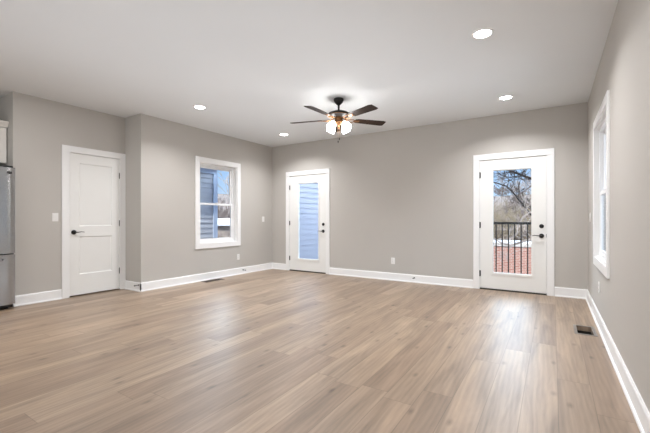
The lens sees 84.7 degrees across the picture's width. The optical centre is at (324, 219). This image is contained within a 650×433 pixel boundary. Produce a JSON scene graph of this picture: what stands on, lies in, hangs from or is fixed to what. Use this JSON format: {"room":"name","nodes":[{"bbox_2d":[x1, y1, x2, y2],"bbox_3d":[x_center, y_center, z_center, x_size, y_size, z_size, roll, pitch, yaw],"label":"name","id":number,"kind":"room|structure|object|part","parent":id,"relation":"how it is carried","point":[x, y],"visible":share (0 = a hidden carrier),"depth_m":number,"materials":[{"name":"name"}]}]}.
{"room":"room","nodes":[
{"label":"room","id":0,"kind":"room"},
{"bbox_2d":[0,94,8,166],"bbox_3d":[-4.331,-0.260,4.840,0.691,2.740,0.120,0,0,33],"label":"wall","id":1,"kind":"structure","parent":0,"point":[4,101],"depth_m":4.66,"materials":[{"name":"grey paint"}]},
{"bbox_2d":[9,91,124,295],"bbox_3d":[-3.609,-0.260,5.217,0.120,2.740,1.532,0,0,33],"label":"wall","id":2,"kind":"structure","parent":0,"point":[39,128],"depth_m":4.81,"materials":[{"name":"grey paint"}]},
{"bbox_2d":[0,120,8,164],"bbox_3d":[-4.606,-0.995,4.401,0.640,0.540,0.917,0,0,33],"label":"upper cabinet","id":3,"kind":"object","parent":2,"relation":"attached to","point":[3,124],"visible":1,"depth_m":4.60,"materials":[{"name":"white paint"}]},
{"bbox_3d":[-4.260,-0.954,4.446,0.020,0.442,0.442,0,0,33],"label":"door","id":4,"kind":"part","parent":3,"relation":"part of","materials":[{"name":"white paint"}]},
{"bbox_3d":[-4.606,-1.228,4.401,0.640,0.075,0.917,0,0,33],"label":"crown moulding","id":5,"kind":"part","parent":3,"relation":"part of","materials":[{"name":"white paint"}]},
{"bbox_2d":[13,289,61,306],"bbox_3d":[-3.817,1.042,4.755,0.027,0.135,0.530,0,0,33],"label":"baseboard","id":6,"kind":"structure","parent":2,"relation":"attached to","point":[26,299],"depth_m":4.74,"materials":[{"name":"white paint"}]},
{"bbox_2d":[52,213,57,220],"bbox_3d":[-3.720,-0.030,4.922,0.011,0.116,0.072,0,0,33],"label":"light switch","id":7,"kind":"object","parent":2,"relation":"attached to","point":[54,215],"visible":1,"depth_m":4.92,"materials":[{"name":"white plastic"}]},
{"bbox_2d":[62,145,125,298],"bbox_3d":[-3.474,0.032,5.377,0.176,2.156,0.880,0,0,33],"label":"door","id":8,"kind":"structure","parent":2,"relation":"in","point":[93,181],"depth_m":5.34,"materials":[{"name":"white paint"}]},
{"bbox_3d":[-3.455,0.524,5.378,0.028,0.548,0.460,0,0,33],"label":"panel","id":9,"kind":"part","parent":8,"relation":"part of","materials":[{"name":"white paint"}]},
{"bbox_3d":[-3.455,-0.359,5.378,0.028,0.918,0.460,0,0,33],"label":"panel","id":10,"kind":"part","parent":8,"relation":"part of","materials":[{"name":"white paint"}]},
{"bbox_2d":[125,115,134,281],"bbox_3d":[-3.053,-0.260,5.699,0.300,2.740,0.120,0,0,33],"label":"wall","id":11,"kind":"structure","parent":0,"point":[129,121],"depth_m":5.64,"materials":[{"name":"grey paint"}]},
{"bbox_2d":[124,280,140,291],"bbox_3d":[-3.014,1.042,5.587,0.445,0.135,0.027,0,0,33],"label":"baseboard","id":12,"kind":"structure","parent":11,"relation":"attached to","point":[129,285],"depth_m":5.59,"materials":[{"name":"white paint"}]},
{"bbox_2d":[135,114,271,282],"bbox_3d":[-2.076,-0.260,6.812,0.150,2.740,3.047,0,0,33],"label":"wall","id":13,"kind":"structure","parent":0,"point":[166,151],"depth_m":6.12,"materials":[{"name":"grey paint"}]},
{"bbox_2d":[140,263,271,291],"bbox_3d":[-2.005,1.042,6.758,0.027,0.135,3.062,0,0,33],"label":"baseboard","id":14,"kind":"structure","parent":13,"relation":"attached to","point":[151,285],"depth_m":6.39,"materials":[{"name":"white paint"}]},
{"bbox_2d":[195,156,240,248],"bbox_3d":[-2.066,-0.299,6.810,0.168,1.654,1.078,0,0,33],"label":"window","id":15,"kind":"structure","parent":13,"relation":"in","point":[234,169],"depth_m":6.95,"materials":[{"name":"white paint"}]},
{"bbox_3d":[-2.113,-0.630,6.840,0.028,0.719,0.806,0,0,33],"label":"sash","id":16,"kind":"part","parent":15,"relation":"part of","materials":[{"name":"clear glass"}]},
{"bbox_3d":[-2.088,0.043,6.824,0.028,0.699,0.806,0,0,33],"label":"sash","id":17,"kind":"part","parent":15,"relation":"part of","materials":[{"name":"white plastic"}]},
{"bbox_3d":[-2.100,-0.299,6.831,0.072,1.450,0.874,0,0,33],"label":"frame","id":18,"kind":"part","parent":15,"relation":"part of","materials":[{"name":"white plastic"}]},
{"bbox_2d":[0,0,617,146],"bbox_3d":[-2.030,-1.690,2.570,7.312,0.120,10.449,0,0,33],"label":"ceiling","id":19,"kind":"structure","parent":0,"point":[255,66],"depth_m":3.55,"materials":[{"name":"white paint"}]},
{"bbox_2d":[193,105,206,108],"bbox_3d":[-1.816,-1.627,5.172,0.188,0.006,0.188,0,0,33],"label":"recessed light","id":20,"kind":"object","parent":19,"relation":"in","point":[194,106],"visible":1,"depth_m":5.18,"materials":[{"name":"white"}]},
{"bbox_2d":[291,97,385,142],"bbox_3d":[0.156,-1.335,4.788,1.340,0.591,1.293,0,0,33],"label":"ceiling fan","id":21,"kind":"object","parent":19,"relation":"hanging from","point":[338,115],"visible":1,"depth_m":4.75,"materials":[{"name":"brown wood"}]},
{"bbox_3d":[-0.255,-1.353,4.956,0.452,0.006,0.137,0,11,17],"label":"blade","id":22,"kind":"part","parent":21,"relation":"part of","materials":[{"name":"brown wood"}]},
{"bbox_3d":[-0.080,-1.353,4.443,0.137,0.006,0.452,13,8,34],"label":"blade","id":23,"kind":"part","parent":21,"relation":"part of","materials":[{"name":"brown wood"}]},
{"bbox_3d":[0.086,-1.242,4.721,0.124,0.127,0.114,0,0,-45],"label":"lamp shade","id":24,"kind":"part","parent":21,"relation":"part of","materials":[{"name":"white glass"}]},
{"bbox_3d":[0.178,-1.353,5.281,0.137,0.006,0.452,-11,0,-1],"label":"blade","id":25,"kind":"part","parent":21,"relation":"part of","materials":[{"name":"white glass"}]},
{"bbox_3d":[0.284,-1.242,4.721,0.114,0.127,0.124,0,0,-45],"label":"lamp shade","id":26,"kind":"part","parent":21,"relation":"part of","materials":[{"name":"white glass"}]},
{"bbox_3d":[0.462,-1.353,4.451,0.137,0.006,0.452,14,-8,-36],"label":"blade","id":27,"kind":"part","parent":21,"relation":"part of","materials":[{"name":"brown wood"}]},
{"bbox_3d":[0.621,-1.353,4.969,0.452,0.006,0.137,0,-11,-19],"label":"blade","id":28,"kind":"part","parent":21,"relation":"part of","materials":[{"name":"brown wood"}]},
{"bbox_2d":[471,28,493,38],"bbox_3d":[1.381,-1.627,3.127,0.188,0.006,0.188,0,0,33],"label":"recessed light","id":29,"kind":"object","parent":19,"relation":"in","point":[482,33],"visible":1,"depth_m":3.12,"materials":[{"name":"white paint"}]},
{"bbox_2d":[498,95,513,99],"bbox_3d":[2.417,-1.627,4.769,0.188,0.006,0.188,0,0,33],"label":"recessed light","id":30,"kind":"object","parent":19,"relation":"in","point":[506,97],"visible":1,"depth_m":4.76,"materials":[{"name":"white"}]},
{"bbox_2d":[300,183,317,258],"bbox_3d":[-0.638,-0.370,10.265,0.180,3.140,3.940,0,0,33],"label":"wall","id":31,"kind":"structure","parent":0,"point":[308,192],"depth_m":10.41,"materials":[{"name":"blue"}]},
{"bbox_2d":[0,269,639,432],"bbox_3d":[-1.967,1.170,2.530,7.162,0.120,10.449,0,0,33],"label":"floor","id":32,"kind":"structure","parent":0,"point":[270,350],"depth_m":2.83,"materials":[{"name":"brown wood"}]},
{"bbox_2d":[0,165,14,308],"bbox_3d":[-4.390,0.223,4.259,0.897,1.775,0.890,0,0,33],"label":"refrigerator","id":33,"kind":"object","parent":32,"relation":"on","point":[7,173],"visible":1,"depth_m":4.37,"materials":[{"name":"silver metal"}]},
{"bbox_3d":[-4.105,-0.110,4.077,0.081,1.060,0.890,0,0,33],"label":"fridge door","id":34,"kind":"part","parent":33,"relation":"part of","materials":[{"name":"silver metal"}]},
{"bbox_3d":[-4.105,0.741,4.077,0.081,0.615,0.890,0,0,33],"label":"freezer drawer","id":35,"kind":"part","parent":33,"relation":"part of","materials":[{"name":"silver metal"}]},
{"bbox_2d":[201,278,223,282],"bbox_3d":[-2.033,1.167,6.481,0.162,0.122,0.412,0,0,33],"label":"floor vent","id":36,"kind":"object","parent":32,"relation":"in","point":[212,280],"visible":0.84,"depth_m":6.46,"materials":[{"name":"brown metal"}]},
{"bbox_2d":[573,324,597,336],"bbox_3d":[2.597,1.167,3.568,0.178,0.122,0.352,0,0,33],"label":"floor vent","id":37,"kind":"object","parent":32,"relation":"in","point":[576,331],"visible":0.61,"depth_m":3.62,"materials":[{"name":"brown metal"}]},
{"bbox_2d":[272,102,587,295],"bbox_3d":[1.272,-0.260,6.572,6.051,2.740,0.150,0,0,33],"label":"wall","id":38,"kind":"structure","parent":0,"point":[405,195],"depth_m":6.15,"materials":[{"name":"grey paint"}]},
{"bbox_2d":[286,168,329,273],"bbox_3d":[-0.351,0.038,7.574,1.126,2.143,0.206,0,0,33],"label":"door","id":39,"kind":"structure","parent":38,"relation":"in","point":[294,262],"depth_m":7.54,"materials":[{"name":"white paint"}]},
{"bbox_3d":[-0.356,0.038,7.524,0.584,1.664,0.020,0,0,33],"label":"glazing frame","id":40,"kind":"part","parent":39,"relation":"part of","materials":[{"name":"white paint"}]},
{"bbox_2d":[272,263,587,298],"bbox_3d":[1.224,1.042,6.497,5.751,0.135,0.027,0,0,33],"label":"baseboard","id":41,"kind":"structure","parent":38,"relation":"attached to","point":[456,282],"depth_m":6.22,"materials":[{"name":"white paint"}]},
{"bbox_2d":[473,148,553,295],"bbox_3d":[2.888,0.038,5.507,1.100,2.143,0.206,0,0,33],"label":"door","id":42,"kind":"structure","parent":38,"relation":"in","point":[540,281],"depth_m":5.38,"materials":[{"name":"white paint"}]},
{"bbox_3d":[2.863,0.034,5.470,0.590,1.661,0.020,0,0,33],"label":"glazing frame","id":43,"kind":"part","parent":42,"relation":"part of","materials":[{"name":"white paint"}]},
{"bbox_2d":[588,0,649,412],"bbox_3d":[0.989,-0.260,0.644,0.150,2.740,10.149,0,0,33],"label":"wall","id":44,"kind":"structure","parent":0,"point":[623,300],"depth_m":2.33,"materials":[{"name":"grey paint"}]},
{"bbox_2d":[593,90,609,278],"bbox_3d":[2.830,-0.300,3.547,0.168,1.620,1.255,0,0,33],"label":"window","id":45,"kind":"structure","parent":44,"relation":"in","point":[601,130],"depth_m":3.92,"materials":[{"name":"white paint"}]},
{"bbox_3d":[2.830,-0.300,3.547,0.072,1.416,1.051,0,0,33],"label":"frame","id":46,"kind":"part","parent":45,"relation":"part of","materials":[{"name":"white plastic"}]},
{"bbox_3d":[2.819,0.033,3.554,0.028,0.682,0.983,0,0,33],"label":"sash","id":47,"kind":"part","parent":45,"relation":"part of","materials":[{"name":"white plastic"}]},
{"bbox_3d":[2.819,0.033,3.554,0.006,0.614,0.915,0,0,33],"label":"glass pane","id":48,"kind":"part","parent":45,"relation":"part of","materials":[{"name":"glass"}]},
{"bbox_3d":[2.844,-0.623,3.538,0.028,0.702,0.983,0,0,33],"label":"sash","id":49,"kind":"part","parent":45,"relation":"part of","materials":[{"name":"white plastic"}]},
{"bbox_2d":[586,290,649,432],"bbox_3d":[0.914,1.042,0.691,0.027,0.135,10.149,0,0,33],"label":"baseboard","id":50,"kind":"structure","parent":44,"relation":"attached to","point":[640,412],"depth_m":2.36,"materials":[{"name":"white paint"}]},
{"label":"outside","id":51,"kind":"structure","parent":0,"visible":0},
{"bbox_3d":[3.441,1.180,6.122,3.215,0.040,1.416,0,0,33],"label":"deck","id":52,"kind":"object","parent":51,"visible":0},
{"bbox_2d":[493,222,530,273],"bbox_3d":[3.762,0.590,6.639,3.260,1.140,0.060,0,0,33],"label":"balcony railing","id":53,"kind":"object","parent":52,"relation":"on","point":[495,223],"visible":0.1,"depth_m":6.74,"materials":[{"name":"metal"}]},
{"bbox_3d":[3.762,0.072,6.639,3.200,0.045,0.044,0,0,33],"label":"rail","id":54,"kind":"part","parent":53,"relation":"part of","materials":[{"name":"metal"}]},
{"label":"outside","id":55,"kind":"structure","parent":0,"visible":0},
{"bbox_2d":[218,194,530,237],"bbox_3d":[8.640,-1.657,39.564,132.000,11.934,100.000,0,0,33],"label":"terrain","id":56,"kind":"structure","parent":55,"point":[220,196],"depth_m":48.80,"materials":[{"name":"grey plant"}]},
{"bbox_2d":[200,168,217,238],"bbox_3d":[-7.832,0.510,7.246,6.600,7.600,9.550,0,0,33],"label":"house","id":57,"kind":"structure","parent":56,"relation":"on","point":[208,177],"depth_m":9.23,"materials":[{"name":"blue"}]},
{"bbox_2d":[218,207,226,217],"bbox_3d":[-10.936,1.134,31.996,6.290,5.364,3.086,0,0,23],"label":"bare tree","id":58,"kind":"object","parent":56,"relation":"on","point":[219,207],"visible":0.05,"depth_m":30.90,"materials":[{"name":"grey plant"}]},
{"bbox_2d":[217,171,229,216],"bbox_3d":[-9.310,-0.680,34.963,6.848,8.520,4.176,0,0,-33],"label":"bare tree","id":59,"kind":"object","parent":56,"relation":"on","point":[227,183],"visible":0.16,"depth_m":34.60,"materials":[{"name":"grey plant"}]},
{"bbox_2d":[218,218,229,237],"bbox_3d":[-8.046,2.120,23.640,6.600,4.380,6.600,0,0,-7],"label":"garage","id":60,"kind":"structure","parent":56,"relation":"on","point":[223,223],"depth_m":20.91,"materials":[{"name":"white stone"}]},
{"bbox_2d":[218,202,229,217],"bbox_3d":[-10.261,0.974,35.686,3.130,5.442,6.382,0,0,-3],"label":"bare tree","id":61,"kind":"object","parent":56,"relation":"on","point":[221,202],"visible":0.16,"depth_m":34.85,"materials":[{"name":"grey plant"}]},
{"bbox_2d":[495,174,520,204],"bbox_3d":[18.761,-2.673,37.802,3.894,4.844,2.374,0,0,0],"label":"bare tree","id":62,"kind":"object","parent":56,"relation":"on","point":[496,174],"visible":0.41,"depth_m":37.71,"materials":[{"name":"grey plant"}]},
{"bbox_2d":[493,183,529,210],"bbox_3d":[20.991,-2.547,40.471,4.080,3.480,2.002,0,0,15],"label":"bare tree","id":63,"kind":"object","parent":56,"relation":"on","point":[504,183],"visible":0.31,"depth_m":40.57,"materials":[{"name":"grey plant"}]},
{"bbox_2d":[493,169,530,261],"bbox_3d":[5.403,0.561,9.819,2.968,7.509,2.068,0,0,22],"label":"shade tree","id":64,"kind":"object","parent":56,"relation":"on","point":[511,172],"visible":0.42,"depth_m":9.66,"materials":[{"name":"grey plant"}]},
{"bbox_2d":[493,240,530,273],"bbox_3d":[8.057,3.590,18.667,10.700,5.040,4.260,0,0,33],"label":"brick building","id":65,"kind":"structure","parent":56,"relation":"on","point":[499,247],"depth_m":15.99,"materials":[{"name":"brick"}]},
{"bbox_2d":[493,188,530,239],"bbox_3d":[10.435,0.991,23.387,7.752,6.111,8.442,0,0,-25],"label":"bush","id":66,"kind":"object","parent":56,"relation":"on","point":[496,205],"visible":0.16,"depth_m":22.56,"materials":[{"name":"grey plant"}]},
{"bbox_2d":[493,205,530,239],"bbox_3d":[12.276,1.407,23.262,6.601,4.811,5.370,0,0,1],"label":"bush","id":67,"kind":"object","parent":56,"relation":"on","point":[508,220],"visible":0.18,"depth_m":22.96,"materials":[{"name":"grey plant"}]},
{"bbox_2d":[497,220,530,239],"bbox_3d":[12.927,1.931,22.373,5.978,4.162,5.844,0,0,33],"label":"bush","id":68,"kind":"object","parent":56,"relation":"on","point":[516,220],"visible":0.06,"depth_m":22.11,"materials":[{"name":"grey plant"}]},
{"bbox_2d":[501,178,530,206],"bbox_3d":[18.766,-1.584,33.861,2.378,4.851,3.899,0,0,-42],"label":"bare tree","id":69,"kind":"object","parent":56,"relation":"on","point":[522,178],"visible":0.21,"depth_m":33.86,"materials":[{"name":"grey plant"}]},
{"bbox_2d":[504,196,529,216],"bbox_3d":[17.856,-0.863,33.316,2.098,3.579,2.074,0,0,-11],"label":"bare tree","id":70,"kind":"object","parent":56,"relation":"on","point":[521,196],"visible":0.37,"depth_m":33.44,"materials":[{"name":"grey plant"}]},
{"bbox_2d":[505,206,529,226],"bbox_3d":[16.869,0.375,29.248,4.243,3.618,2.081,0,0,14],"label":"bare tree","id":71,"kind":"object","parent":56,"relation":"on","point":[521,206],"visible":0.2,"depth_m":29.55,"materials":[{"name":"grey plant"}]},
{"bbox_2d":[512,172,530,209],"bbox_3d":[21.823,-2.865,38.244,3.575,4.448,2.180,0,0,10],"label":"bare tree","id":72,"kind":"object","parent":56,"relation":"on","point":[530,172],"visible":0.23,"depth_m":38.35,"materials":[{"name":"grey plant"}]}
]}

